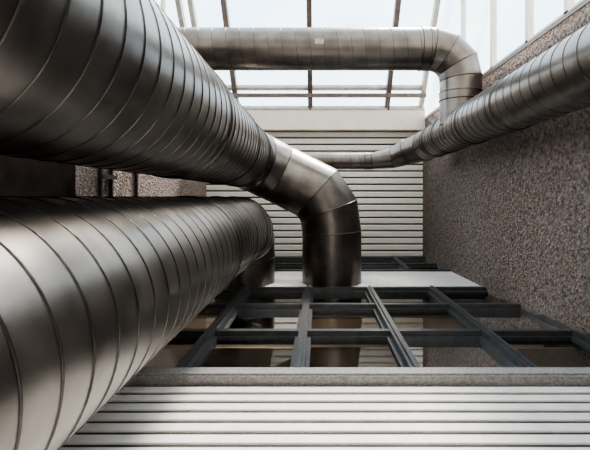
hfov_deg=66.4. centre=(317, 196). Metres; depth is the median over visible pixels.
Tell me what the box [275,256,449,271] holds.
frame
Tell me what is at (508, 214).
wall
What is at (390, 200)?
slatted wall
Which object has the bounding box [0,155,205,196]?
wall
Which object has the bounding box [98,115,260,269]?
bracket
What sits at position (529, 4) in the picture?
frame
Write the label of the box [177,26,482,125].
ventilation duct
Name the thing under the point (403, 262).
pane
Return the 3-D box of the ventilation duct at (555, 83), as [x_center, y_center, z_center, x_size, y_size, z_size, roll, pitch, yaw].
[-0.130,-0.936,4.877,6.162,12.766,0.834,-5,-90,0]
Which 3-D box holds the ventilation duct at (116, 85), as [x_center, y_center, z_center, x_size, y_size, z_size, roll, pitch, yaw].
[-0.319,0.110,4.127,1.953,11.266,4.044,-37,-90,0]
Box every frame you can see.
[163,0,165,12]
[167,285,589,366]
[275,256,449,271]
[425,0,582,116]
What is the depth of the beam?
12.60 m
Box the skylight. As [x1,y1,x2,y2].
[187,0,440,109]
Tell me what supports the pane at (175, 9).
attached to the frame at (164, 1)
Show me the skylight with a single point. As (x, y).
(233, 87)
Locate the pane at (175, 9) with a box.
[155,0,188,26]
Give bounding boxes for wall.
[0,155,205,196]
[59,272,589,449]
[206,131,422,256]
[423,0,589,363]
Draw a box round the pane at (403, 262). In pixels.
[361,262,426,268]
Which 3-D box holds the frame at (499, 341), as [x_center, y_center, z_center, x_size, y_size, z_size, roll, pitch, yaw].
[0.200,1.772,6.455,6.800,4.190,0.215,0,-90,0]
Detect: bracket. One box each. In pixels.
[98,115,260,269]
[134,127,269,258]
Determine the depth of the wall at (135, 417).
3.54 m
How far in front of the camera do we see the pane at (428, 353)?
5.68 m
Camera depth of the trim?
4.14 m
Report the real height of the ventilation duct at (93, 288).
11.266 m
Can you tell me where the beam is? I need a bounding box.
[245,108,424,130]
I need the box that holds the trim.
[125,367,589,385]
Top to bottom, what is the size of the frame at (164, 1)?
14.500 m
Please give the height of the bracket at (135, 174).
0.060 m
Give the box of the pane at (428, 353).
[226,312,549,366]
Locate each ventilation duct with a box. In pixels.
[0,0,361,285]
[0,196,274,449]
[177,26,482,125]
[305,23,589,169]

